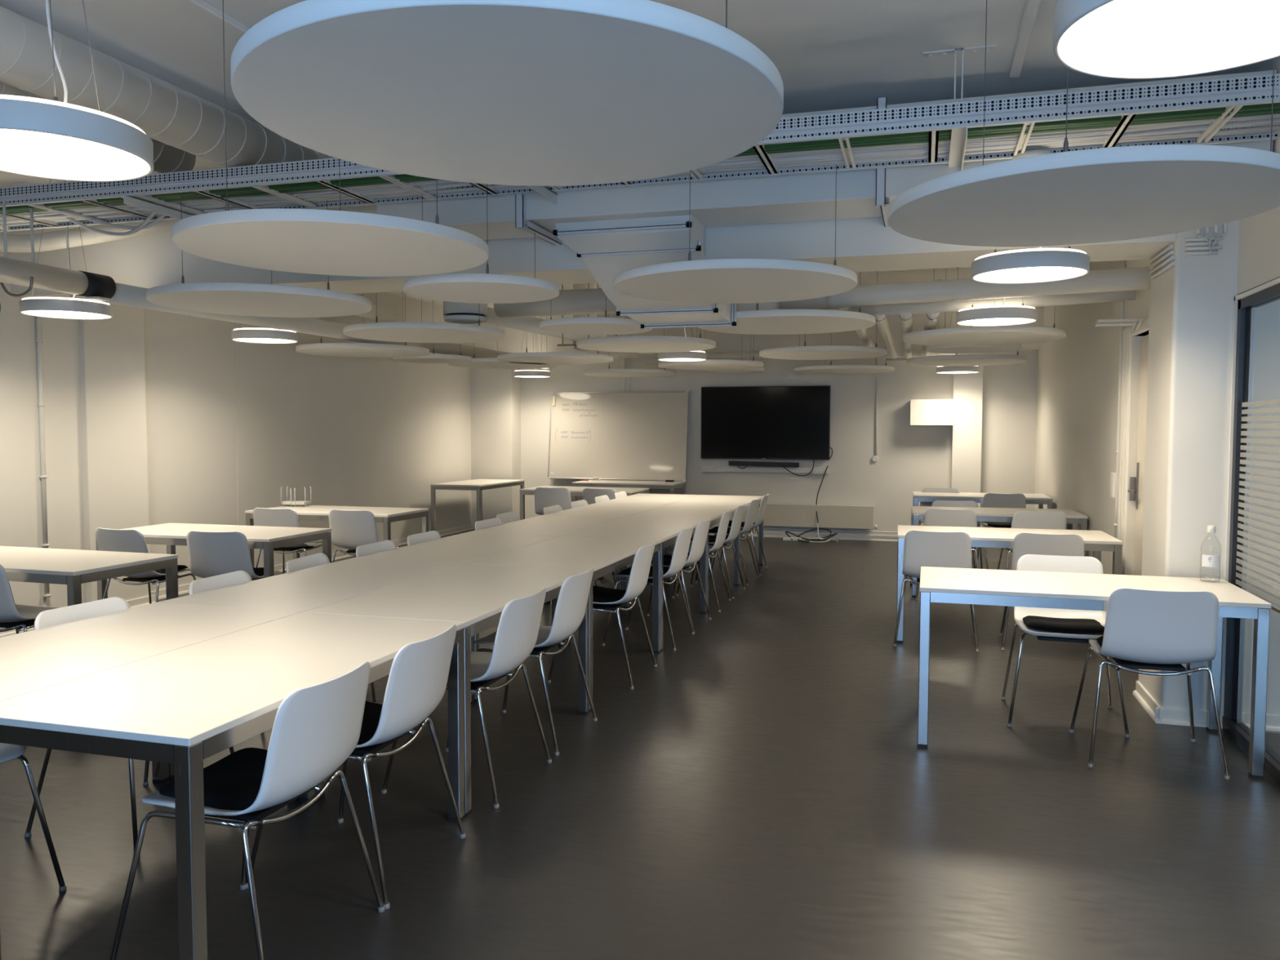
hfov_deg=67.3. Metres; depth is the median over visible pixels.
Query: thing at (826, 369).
acoustic panel
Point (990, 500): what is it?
shell chair
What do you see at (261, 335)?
pendant lamp
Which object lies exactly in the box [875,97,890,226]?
bracket
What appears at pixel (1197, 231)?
cable conduit
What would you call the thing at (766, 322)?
acoustic panel
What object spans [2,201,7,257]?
rod
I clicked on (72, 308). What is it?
pendant lamp
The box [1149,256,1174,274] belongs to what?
cable conduit
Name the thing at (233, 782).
seat cushion
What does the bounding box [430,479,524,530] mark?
meeting table
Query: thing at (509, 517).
shell chair
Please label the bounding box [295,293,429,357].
acoustic panel
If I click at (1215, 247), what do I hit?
cable conduit
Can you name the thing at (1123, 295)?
insulated pipe
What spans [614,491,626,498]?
shell chair
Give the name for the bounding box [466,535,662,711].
meeting table
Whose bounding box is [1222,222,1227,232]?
cable conduit
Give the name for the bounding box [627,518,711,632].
shell chair
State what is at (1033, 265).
pendant lamp
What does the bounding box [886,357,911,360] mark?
pipe
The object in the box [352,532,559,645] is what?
meeting table
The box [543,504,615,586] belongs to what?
shell chair
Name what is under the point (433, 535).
shell chair
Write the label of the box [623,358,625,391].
cable conduit
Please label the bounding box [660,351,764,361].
duct
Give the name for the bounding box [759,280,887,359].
acoustic panel
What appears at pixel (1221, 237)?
cable conduit
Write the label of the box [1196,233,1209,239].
loose cable
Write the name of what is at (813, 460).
power cable
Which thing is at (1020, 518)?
shell chair
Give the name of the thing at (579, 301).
duct
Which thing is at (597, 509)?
meeting table
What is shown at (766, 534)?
baseboard
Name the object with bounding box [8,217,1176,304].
beam
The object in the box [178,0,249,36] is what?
ceiling strip
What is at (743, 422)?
television
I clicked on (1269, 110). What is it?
power cable
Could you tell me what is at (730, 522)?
seat cushion
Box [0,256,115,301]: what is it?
duct
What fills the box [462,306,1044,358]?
beam
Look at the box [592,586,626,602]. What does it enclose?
seat cushion
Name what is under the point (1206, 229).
cable conduit
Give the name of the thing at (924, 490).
shell chair
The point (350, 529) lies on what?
shell chair
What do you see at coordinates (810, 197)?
ceiling beam
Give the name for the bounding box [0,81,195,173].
spiral duct
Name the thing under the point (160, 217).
power cable
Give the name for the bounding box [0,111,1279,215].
power cable
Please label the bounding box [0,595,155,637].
baseboard
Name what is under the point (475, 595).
meeting table
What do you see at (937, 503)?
shell chair
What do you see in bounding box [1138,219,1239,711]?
column
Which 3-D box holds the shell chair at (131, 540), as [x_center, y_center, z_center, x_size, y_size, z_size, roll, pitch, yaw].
[-3.382,0.703,6.625,0.545,0.792,0.551,1,3,19]
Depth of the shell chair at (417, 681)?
3.07 m
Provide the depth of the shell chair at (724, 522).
7.79 m
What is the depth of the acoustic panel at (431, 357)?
9.85 m
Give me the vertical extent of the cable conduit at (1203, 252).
0.019 m
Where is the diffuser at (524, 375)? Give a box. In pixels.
[516,375,549,377]
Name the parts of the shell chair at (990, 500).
leg, mounting plate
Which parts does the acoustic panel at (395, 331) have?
felt panel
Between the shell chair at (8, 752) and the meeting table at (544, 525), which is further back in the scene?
the meeting table at (544, 525)
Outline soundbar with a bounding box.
[728,461,799,466]
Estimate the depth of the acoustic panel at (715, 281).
4.58 m
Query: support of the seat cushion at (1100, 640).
on the shell chair at (1144, 628)
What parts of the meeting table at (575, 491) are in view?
leg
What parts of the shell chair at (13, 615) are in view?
mounting plate, leg, leg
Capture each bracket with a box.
[515,194,561,244]
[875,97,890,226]
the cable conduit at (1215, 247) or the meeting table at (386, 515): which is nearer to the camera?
the cable conduit at (1215, 247)
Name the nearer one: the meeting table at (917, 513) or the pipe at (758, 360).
the meeting table at (917, 513)
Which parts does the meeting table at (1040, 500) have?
leg, leg, leg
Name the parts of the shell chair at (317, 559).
leg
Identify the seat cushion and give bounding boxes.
[155,564,187,573]
[159,747,267,810]
[253,567,263,576]
[357,701,382,744]
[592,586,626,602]
[618,565,669,577]
[651,554,688,565]
[690,534,728,542]
[708,526,742,533]
[728,520,755,527]
[1022,615,1104,633]
[1096,635,1103,647]
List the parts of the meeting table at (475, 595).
leg, leg, leg, leg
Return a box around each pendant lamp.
[0,0,153,182]
[18,178,112,319]
[231,323,297,343]
[513,315,550,377]
[657,327,706,361]
[935,311,979,373]
[955,297,1037,326]
[971,150,1089,284]
[1052,0,1279,79]
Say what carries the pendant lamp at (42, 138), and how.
hanging from the ceiling
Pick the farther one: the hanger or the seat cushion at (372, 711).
the hanger
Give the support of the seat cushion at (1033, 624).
on the shell chair at (1070, 625)
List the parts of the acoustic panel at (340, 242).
felt panel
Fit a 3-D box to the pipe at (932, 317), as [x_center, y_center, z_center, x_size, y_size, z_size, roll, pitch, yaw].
[2.749,-1.339,9.190,0.094,0.189,5.366,1,3,16]
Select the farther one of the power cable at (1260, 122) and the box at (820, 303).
the box at (820, 303)
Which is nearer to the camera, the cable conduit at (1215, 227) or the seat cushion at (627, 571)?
the cable conduit at (1215, 227)
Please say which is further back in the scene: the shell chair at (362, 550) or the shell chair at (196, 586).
the shell chair at (362, 550)
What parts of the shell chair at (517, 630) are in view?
leg, mounting plate, leg, leg, leg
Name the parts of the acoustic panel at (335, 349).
felt panel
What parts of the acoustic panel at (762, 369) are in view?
felt panel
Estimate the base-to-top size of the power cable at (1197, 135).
0.028 m
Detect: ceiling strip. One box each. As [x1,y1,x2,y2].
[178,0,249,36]
[1009,0,1040,77]
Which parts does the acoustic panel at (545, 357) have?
felt panel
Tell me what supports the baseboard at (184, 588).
attached to the wall at (152, 417)
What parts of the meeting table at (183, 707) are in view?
leg, leg, leg, leg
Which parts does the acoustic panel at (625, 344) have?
felt panel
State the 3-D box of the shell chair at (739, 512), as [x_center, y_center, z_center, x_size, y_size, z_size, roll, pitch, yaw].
[0.653,0.608,8.556,0.551,0.792,0.545,1,3,16]
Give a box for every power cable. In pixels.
[0,102,1279,211]
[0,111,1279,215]
[0,117,1279,219]
[0,118,1279,220]
[0,122,1279,222]
[0,123,1199,217]
[0,124,1279,223]
[1,107,1279,212]
[1,128,1278,224]
[6,130,1275,226]
[21,115,1279,213]
[65,211,156,235]
[66,113,1279,210]
[86,207,173,229]
[783,459,814,475]
[785,528,837,542]
[802,523,837,542]
[815,466,828,535]
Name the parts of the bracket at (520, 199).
post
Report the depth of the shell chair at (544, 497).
10.91 m
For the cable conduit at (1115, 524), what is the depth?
6.80 m
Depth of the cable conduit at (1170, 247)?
4.90 m
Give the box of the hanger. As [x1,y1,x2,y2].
[557,283,589,346]
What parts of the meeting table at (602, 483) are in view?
leg, leg, leg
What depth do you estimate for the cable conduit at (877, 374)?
12.49 m
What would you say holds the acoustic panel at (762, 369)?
hanging from the ceiling
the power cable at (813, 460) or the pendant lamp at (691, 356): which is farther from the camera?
the power cable at (813, 460)
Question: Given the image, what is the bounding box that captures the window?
[1219,277,1279,786]
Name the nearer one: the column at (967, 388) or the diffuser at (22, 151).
the diffuser at (22, 151)
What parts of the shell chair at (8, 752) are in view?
leg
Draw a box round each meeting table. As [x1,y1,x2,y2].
[0,546,177,606]
[0,602,301,801]
[0,612,465,959]
[94,523,331,599]
[157,558,464,779]
[244,505,429,567]
[303,564,589,817]
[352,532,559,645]
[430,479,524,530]
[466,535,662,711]
[468,515,622,608]
[519,485,649,519]
[544,502,666,603]
[564,517,707,651]
[572,480,685,502]
[598,493,699,582]
[624,504,739,612]
[669,494,764,584]
[896,524,1123,643]
[910,506,1088,596]
[912,491,1053,508]
[917,566,1271,779]
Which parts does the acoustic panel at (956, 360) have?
felt panel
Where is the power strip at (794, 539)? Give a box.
[782,537,801,541]
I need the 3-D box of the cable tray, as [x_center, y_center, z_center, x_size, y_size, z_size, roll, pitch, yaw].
[-0.984,-1.676,4.884,7.540,0.460,0.630,1,3,16]
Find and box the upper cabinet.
[910,399,953,425]
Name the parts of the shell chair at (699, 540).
leg, leg, mounting plate, leg, leg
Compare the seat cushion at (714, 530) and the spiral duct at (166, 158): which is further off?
the seat cushion at (714, 530)
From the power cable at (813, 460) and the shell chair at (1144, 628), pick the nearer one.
the shell chair at (1144, 628)
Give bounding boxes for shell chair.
[0,563,57,634]
[0,742,66,892]
[24,596,234,855]
[95,527,195,604]
[109,661,385,959]
[186,530,279,580]
[188,570,252,595]
[246,624,466,910]
[253,507,322,573]
[285,552,376,702]
[328,509,399,562]
[355,540,395,557]
[381,586,551,808]
[407,530,440,545]
[472,566,597,755]
[475,517,502,530]
[496,511,519,524]
[534,487,571,515]
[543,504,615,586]
[546,540,657,689]
[570,499,587,508]
[582,488,616,504]
[595,494,609,502]
[601,524,694,650]
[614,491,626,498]
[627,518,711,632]
[662,508,732,612]
[675,503,745,599]
[694,497,759,585]
[711,493,768,575]
[893,529,978,652]
[915,508,978,600]
[918,488,959,525]
[931,500,988,568]
[971,493,1026,567]
[997,510,1066,569]
[999,532,1091,657]
[1001,554,1129,737]
[1069,587,1230,780]
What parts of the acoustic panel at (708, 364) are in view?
felt panel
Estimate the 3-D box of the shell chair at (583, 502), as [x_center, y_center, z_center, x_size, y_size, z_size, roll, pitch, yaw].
[-0.336,0.591,8.837,0.551,0.792,0.545,1,3,17]
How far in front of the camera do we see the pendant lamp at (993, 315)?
6.15 m
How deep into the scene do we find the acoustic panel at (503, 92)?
1.98 m
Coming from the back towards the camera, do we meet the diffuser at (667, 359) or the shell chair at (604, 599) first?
the diffuser at (667, 359)
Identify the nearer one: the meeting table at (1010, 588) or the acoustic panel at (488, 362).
the meeting table at (1010, 588)
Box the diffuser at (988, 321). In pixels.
[957,318,1035,324]
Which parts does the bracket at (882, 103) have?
post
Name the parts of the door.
strike plate, handle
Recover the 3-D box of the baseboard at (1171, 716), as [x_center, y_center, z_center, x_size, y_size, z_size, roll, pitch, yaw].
[3.948,1.195,4.401,2.868,0.075,0.058,1,3,16]
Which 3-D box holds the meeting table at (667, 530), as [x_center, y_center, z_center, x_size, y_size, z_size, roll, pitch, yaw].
[0.005,0.714,7.038,0.698,0.740,1.398,1,3,16]
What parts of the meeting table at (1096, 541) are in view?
leg, leg, leg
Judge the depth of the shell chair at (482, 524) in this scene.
7.07 m
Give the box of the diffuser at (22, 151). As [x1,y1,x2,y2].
[0,128,149,178]
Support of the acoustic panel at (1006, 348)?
hanging from the ceiling
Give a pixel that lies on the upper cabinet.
(922, 411)
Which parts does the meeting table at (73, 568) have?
leg, leg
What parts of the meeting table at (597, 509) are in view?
leg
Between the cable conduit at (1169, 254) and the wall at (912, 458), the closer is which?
the cable conduit at (1169, 254)
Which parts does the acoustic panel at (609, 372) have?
felt panel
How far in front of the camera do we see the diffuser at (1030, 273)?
4.40 m
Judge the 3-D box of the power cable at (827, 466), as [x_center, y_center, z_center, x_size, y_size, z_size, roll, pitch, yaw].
[2.378,0.286,12.670,0.196,0.946,0.112,-3,4,-44]
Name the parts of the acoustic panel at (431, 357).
felt panel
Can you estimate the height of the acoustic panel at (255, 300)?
0.940 m
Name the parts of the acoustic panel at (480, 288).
felt panel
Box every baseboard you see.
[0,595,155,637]
[151,524,473,599]
[708,530,897,541]
[1132,680,1162,724]
[1154,706,1279,731]
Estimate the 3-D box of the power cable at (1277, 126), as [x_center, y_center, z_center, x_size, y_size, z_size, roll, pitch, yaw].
[-0.915,-1.537,5.038,7.451,0.028,0.083,1,3,16]
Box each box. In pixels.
[593,477,600,480]
[731,296,844,311]
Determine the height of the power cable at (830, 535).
0.152 m
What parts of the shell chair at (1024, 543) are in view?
leg, leg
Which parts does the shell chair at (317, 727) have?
leg, leg, mounting plate, leg, leg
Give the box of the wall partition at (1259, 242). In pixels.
[1236,57,1279,294]
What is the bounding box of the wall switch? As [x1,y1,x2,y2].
[1109,472,1115,497]
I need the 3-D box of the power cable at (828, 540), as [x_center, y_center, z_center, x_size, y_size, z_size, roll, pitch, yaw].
[2.341,0.684,12.476,0.459,0.219,0.358,1,3,16]
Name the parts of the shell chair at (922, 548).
leg, leg, leg, leg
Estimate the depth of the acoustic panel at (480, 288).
4.83 m
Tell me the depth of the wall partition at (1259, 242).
4.29 m
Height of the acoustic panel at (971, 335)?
0.940 m
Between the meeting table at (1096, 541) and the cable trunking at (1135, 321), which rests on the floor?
the meeting table at (1096, 541)
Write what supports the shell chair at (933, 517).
on the floor
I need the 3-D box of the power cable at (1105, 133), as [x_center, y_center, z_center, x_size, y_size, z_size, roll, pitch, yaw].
[-0.942,-1.532,4.947,7.451,0.026,0.080,1,3,16]
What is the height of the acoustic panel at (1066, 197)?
0.940 m
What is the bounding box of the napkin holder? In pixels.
[280,486,311,506]
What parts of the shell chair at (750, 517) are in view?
leg, leg, leg, leg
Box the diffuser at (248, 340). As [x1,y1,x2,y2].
[234,337,296,342]
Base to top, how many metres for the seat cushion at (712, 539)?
0.054 m
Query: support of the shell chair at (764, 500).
on the floor
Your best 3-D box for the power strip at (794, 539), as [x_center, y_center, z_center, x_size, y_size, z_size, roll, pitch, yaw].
[1.990,0.770,12.555,0.240,0.043,0.060,1,3,10]
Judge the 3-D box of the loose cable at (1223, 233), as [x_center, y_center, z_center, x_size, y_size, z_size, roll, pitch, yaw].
[2.765,-1.139,4.606,0.074,0.097,0.010,1,3,12]
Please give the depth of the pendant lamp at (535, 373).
12.74 m
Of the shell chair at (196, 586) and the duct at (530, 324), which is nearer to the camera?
the shell chair at (196, 586)
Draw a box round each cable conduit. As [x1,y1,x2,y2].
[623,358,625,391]
[628,358,629,391]
[875,357,878,456]
[1113,260,1124,537]
[1147,244,1173,264]
[1148,250,1173,269]
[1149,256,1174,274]
[1150,261,1175,279]
[1184,240,1218,246]
[1184,245,1222,251]
[1184,250,1217,255]
[1185,235,1223,241]
[1195,228,1200,234]
[1204,226,1209,234]
[1213,225,1218,233]
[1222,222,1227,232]
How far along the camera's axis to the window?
4.53 m
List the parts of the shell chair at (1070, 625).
leg, leg, mounting plate, leg, leg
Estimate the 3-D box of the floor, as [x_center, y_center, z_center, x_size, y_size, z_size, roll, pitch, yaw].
[0.233,1.214,5.737,11.150,0.120,15.400,1,3,16]
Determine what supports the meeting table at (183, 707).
on the floor
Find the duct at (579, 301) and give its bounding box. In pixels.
[493,288,616,317]
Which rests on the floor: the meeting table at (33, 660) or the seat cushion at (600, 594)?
the meeting table at (33, 660)
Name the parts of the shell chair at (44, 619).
leg, leg, leg, leg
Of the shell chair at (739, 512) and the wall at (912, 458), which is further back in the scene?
the wall at (912, 458)
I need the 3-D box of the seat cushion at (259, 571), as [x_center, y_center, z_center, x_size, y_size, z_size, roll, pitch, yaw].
[-2.717,0.632,6.505,0.370,0.054,0.345,1,3,7]
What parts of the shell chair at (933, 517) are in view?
leg, leg, leg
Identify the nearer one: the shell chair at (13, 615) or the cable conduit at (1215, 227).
the cable conduit at (1215, 227)
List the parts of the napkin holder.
plate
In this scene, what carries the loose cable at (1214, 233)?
attached to the cable conduit at (1215, 227)
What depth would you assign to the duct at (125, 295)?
7.69 m
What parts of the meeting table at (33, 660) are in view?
leg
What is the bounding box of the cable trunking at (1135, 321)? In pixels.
[1094,317,1143,333]
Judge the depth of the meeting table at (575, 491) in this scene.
11.37 m
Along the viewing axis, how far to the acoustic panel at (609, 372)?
12.26 m
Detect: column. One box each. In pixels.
[951,353,983,524]
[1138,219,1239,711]
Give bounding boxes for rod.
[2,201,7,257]
[29,208,35,262]
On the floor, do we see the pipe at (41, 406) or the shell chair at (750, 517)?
the shell chair at (750, 517)
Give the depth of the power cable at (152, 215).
5.70 m
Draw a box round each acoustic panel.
[146,192,371,317]
[170,0,488,276]
[231,0,783,186]
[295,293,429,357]
[342,303,504,342]
[392,299,471,363]
[403,183,559,303]
[448,354,556,368]
[497,315,613,364]
[539,295,652,334]
[576,317,715,352]
[582,355,675,377]
[613,164,857,303]
[657,327,764,369]
[698,302,875,334]
[699,333,764,373]
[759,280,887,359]
[794,332,894,373]
[887,0,1279,246]
[902,315,1066,346]
[906,267,1026,366]
[926,268,1021,353]
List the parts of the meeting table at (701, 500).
leg, leg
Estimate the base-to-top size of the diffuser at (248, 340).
0.001 m
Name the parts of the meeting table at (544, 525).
leg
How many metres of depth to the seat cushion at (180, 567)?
6.64 m
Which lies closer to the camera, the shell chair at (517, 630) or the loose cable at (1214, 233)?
the shell chair at (517, 630)
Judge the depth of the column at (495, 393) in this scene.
13.73 m
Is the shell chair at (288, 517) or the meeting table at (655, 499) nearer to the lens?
the shell chair at (288, 517)
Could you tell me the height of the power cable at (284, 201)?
0.035 m
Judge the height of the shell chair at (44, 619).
0.792 m
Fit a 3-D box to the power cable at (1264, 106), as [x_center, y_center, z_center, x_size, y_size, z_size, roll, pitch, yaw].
[-1.003,-1.522,4.741,7.450,0.046,0.052,1,3,16]
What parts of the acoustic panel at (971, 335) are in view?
felt panel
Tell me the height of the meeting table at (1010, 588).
0.740 m
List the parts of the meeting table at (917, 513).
leg, leg, leg, leg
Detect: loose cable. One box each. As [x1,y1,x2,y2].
[0,276,33,297]
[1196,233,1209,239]
[1208,231,1226,252]
[1208,232,1217,248]
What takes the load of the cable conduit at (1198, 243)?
attached to the wall partition at (1259, 242)
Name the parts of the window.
frame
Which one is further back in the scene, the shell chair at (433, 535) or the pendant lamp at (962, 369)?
the pendant lamp at (962, 369)
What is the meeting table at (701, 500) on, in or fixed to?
on the floor
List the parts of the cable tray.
bracket arm, bracket arm, rail, bracket arm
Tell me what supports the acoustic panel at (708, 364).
hanging from the ceiling
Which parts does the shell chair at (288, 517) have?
leg, leg, mounting plate, leg, leg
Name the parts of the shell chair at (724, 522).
leg, leg, leg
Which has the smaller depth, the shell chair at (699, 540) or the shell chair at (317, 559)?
the shell chair at (317, 559)
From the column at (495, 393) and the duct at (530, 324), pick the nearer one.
the duct at (530, 324)
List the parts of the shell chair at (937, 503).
leg, leg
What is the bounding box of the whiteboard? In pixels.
[546,391,688,481]
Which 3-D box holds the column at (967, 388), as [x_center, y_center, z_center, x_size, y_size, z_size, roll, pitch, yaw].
[4.128,-0.403,12.150,0.350,2.440,0.150,1,3,16]
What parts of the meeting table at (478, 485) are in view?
leg, leg, leg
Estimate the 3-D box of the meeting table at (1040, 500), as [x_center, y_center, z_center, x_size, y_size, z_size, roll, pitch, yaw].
[3.724,0.532,10.569,1.398,0.740,0.698,1,3,15]
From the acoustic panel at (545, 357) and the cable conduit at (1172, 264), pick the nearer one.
the cable conduit at (1172, 264)
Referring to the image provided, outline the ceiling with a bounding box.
[0,0,1263,308]
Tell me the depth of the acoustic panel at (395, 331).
7.12 m
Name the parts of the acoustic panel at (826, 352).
felt panel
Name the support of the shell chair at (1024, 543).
on the floor
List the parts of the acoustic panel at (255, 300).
felt panel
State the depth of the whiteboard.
13.39 m
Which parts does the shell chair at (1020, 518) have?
leg, leg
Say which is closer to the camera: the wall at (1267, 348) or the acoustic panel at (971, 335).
the wall at (1267, 348)
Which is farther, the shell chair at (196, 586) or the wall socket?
the wall socket
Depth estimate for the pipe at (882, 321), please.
7.97 m
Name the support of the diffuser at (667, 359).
attached to the pendant lamp at (691, 356)
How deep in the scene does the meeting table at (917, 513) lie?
8.33 m
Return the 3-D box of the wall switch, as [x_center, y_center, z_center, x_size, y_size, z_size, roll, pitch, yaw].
[3.406,0.036,6.909,0.042,0.180,0.138,1,3,16]
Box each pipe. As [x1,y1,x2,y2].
[35,316,50,597]
[646,359,766,364]
[710,525,897,533]
[826,266,1151,308]
[847,306,875,346]
[851,289,1136,315]
[874,313,897,359]
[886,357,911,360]
[899,311,913,359]
[920,311,940,356]
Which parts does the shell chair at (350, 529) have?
leg, mounting plate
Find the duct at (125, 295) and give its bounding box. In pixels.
[100,282,553,369]
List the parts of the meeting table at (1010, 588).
leg, leg, leg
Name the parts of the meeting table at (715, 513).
leg, leg, leg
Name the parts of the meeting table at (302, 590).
leg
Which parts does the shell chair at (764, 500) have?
leg, leg, leg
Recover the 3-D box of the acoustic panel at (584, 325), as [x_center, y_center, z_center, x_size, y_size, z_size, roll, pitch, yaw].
[-0.310,-1.537,6.796,0.800,0.940,0.800,1,3,16]
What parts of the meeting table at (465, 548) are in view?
leg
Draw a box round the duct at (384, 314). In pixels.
[356,303,398,322]
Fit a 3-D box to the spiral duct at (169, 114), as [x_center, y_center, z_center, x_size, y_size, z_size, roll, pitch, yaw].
[-2.571,-1.649,3.280,0.269,0.269,4.598,1,3,16]
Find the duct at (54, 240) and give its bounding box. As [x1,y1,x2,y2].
[0,204,377,253]
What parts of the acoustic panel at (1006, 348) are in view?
felt panel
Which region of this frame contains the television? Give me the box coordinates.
[700,385,830,460]
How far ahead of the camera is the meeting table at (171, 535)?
6.62 m
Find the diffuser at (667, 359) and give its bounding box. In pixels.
[659,358,705,360]
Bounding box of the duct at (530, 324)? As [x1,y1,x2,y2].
[483,306,657,356]
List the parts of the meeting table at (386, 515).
leg, leg, leg, leg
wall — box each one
[0,231,471,608]
[520,350,1037,535]
[1033,259,1151,612]
[1241,299,1279,715]
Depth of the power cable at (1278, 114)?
4.34 m
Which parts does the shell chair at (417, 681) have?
leg, leg, leg, mounting plate, leg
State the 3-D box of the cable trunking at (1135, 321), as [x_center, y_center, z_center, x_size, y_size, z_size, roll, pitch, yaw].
[3.121,-1.002,6.282,0.270,0.080,0.503,1,3,16]
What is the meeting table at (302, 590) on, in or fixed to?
on the floor
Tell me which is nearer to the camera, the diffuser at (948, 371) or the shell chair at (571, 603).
the shell chair at (571, 603)
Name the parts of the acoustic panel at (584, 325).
felt panel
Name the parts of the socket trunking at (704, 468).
socket plate, socket plate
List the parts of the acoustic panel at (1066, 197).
felt panel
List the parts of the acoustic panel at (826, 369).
felt panel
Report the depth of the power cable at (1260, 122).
4.41 m
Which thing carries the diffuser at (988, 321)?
attached to the pendant lamp at (993, 315)
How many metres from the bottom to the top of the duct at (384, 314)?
0.130 m
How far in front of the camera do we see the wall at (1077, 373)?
8.42 m
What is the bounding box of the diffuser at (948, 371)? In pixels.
[937,371,975,373]
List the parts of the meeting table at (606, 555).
leg, leg, leg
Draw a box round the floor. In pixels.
[0,529,1279,959]
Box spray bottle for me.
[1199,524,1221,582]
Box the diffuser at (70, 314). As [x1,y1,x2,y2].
[22,310,110,318]
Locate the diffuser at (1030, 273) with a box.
[973,266,1086,282]
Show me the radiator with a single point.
(792, 515)
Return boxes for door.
[1116,317,1149,575]
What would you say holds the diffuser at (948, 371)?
attached to the pendant lamp at (962, 369)
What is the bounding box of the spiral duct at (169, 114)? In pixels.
[0,5,319,167]
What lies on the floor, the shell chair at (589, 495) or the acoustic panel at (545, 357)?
the shell chair at (589, 495)
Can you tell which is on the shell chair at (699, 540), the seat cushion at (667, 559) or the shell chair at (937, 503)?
the seat cushion at (667, 559)
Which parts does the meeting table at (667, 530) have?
leg, leg, leg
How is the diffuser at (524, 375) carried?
attached to the pendant lamp at (535, 373)
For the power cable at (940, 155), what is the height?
0.031 m
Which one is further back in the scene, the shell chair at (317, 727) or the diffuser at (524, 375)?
the diffuser at (524, 375)
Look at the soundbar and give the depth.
12.85 m
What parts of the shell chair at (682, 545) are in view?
leg, leg, mounting plate, leg, leg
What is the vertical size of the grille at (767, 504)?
0.282 m
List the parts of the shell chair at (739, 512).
leg, leg, leg, leg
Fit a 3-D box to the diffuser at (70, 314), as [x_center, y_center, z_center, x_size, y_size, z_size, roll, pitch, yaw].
[-3.580,-1.036,6.007,0.480,0.001,0.480,1,3,16]
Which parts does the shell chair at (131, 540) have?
leg, leg, mounting plate, leg, leg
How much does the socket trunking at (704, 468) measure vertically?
0.086 m
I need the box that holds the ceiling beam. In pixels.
[377,70,1275,239]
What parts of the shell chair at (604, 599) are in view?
leg, mounting plate, leg, leg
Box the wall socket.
[871,455,878,462]
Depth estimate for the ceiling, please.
4.12 m
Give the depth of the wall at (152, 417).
8.65 m
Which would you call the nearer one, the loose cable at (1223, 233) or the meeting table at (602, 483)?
the loose cable at (1223, 233)
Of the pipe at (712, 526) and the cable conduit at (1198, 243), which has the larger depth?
the pipe at (712, 526)
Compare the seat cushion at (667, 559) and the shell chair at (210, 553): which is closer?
the shell chair at (210, 553)
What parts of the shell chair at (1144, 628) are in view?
leg, leg, mounting plate, leg, leg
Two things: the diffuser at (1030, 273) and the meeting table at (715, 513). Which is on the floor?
the meeting table at (715, 513)
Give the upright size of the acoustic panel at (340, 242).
0.940 m
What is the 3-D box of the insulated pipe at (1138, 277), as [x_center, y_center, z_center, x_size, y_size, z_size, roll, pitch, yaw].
[2.180,-1.215,6.102,1.965,0.186,0.188,1,3,16]
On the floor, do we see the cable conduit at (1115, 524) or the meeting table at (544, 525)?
the meeting table at (544, 525)
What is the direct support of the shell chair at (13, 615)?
on the floor
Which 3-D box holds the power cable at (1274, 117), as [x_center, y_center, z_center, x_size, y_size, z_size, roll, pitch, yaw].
[-0.960,-1.529,4.886,7.451,0.026,0.062,1,3,16]
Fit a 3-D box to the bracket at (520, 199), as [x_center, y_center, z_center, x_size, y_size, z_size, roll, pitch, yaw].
[-0.548,-1.600,5.338,0.067,0.500,0.560,1,3,16]
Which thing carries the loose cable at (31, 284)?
hanging from the duct at (95, 286)
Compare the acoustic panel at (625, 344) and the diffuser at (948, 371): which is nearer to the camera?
the acoustic panel at (625, 344)
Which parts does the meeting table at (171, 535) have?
leg, leg, leg, leg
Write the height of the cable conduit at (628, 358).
0.540 m
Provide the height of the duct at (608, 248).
0.457 m
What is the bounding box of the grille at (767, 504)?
[766,503,874,506]
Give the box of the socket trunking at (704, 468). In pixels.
[702,466,830,474]
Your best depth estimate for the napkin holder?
8.80 m
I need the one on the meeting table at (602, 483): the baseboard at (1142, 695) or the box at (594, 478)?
the box at (594, 478)
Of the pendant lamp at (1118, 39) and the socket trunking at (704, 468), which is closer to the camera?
the pendant lamp at (1118, 39)
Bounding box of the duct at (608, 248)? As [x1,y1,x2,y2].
[552,214,736,328]
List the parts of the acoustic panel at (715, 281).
felt panel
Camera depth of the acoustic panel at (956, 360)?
9.83 m
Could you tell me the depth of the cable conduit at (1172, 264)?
4.85 m
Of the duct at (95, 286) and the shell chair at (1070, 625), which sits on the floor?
the shell chair at (1070, 625)
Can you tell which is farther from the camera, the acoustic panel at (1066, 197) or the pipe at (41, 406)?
the pipe at (41, 406)
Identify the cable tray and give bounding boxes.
[0,44,1279,231]
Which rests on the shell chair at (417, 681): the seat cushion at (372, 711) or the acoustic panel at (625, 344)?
the seat cushion at (372, 711)
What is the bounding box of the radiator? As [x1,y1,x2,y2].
[757,503,877,529]
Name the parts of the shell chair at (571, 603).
leg, leg, mounting plate, leg, leg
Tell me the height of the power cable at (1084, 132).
0.026 m
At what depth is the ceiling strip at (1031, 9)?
3.94 m
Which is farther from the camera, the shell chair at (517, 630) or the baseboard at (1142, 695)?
the baseboard at (1142, 695)

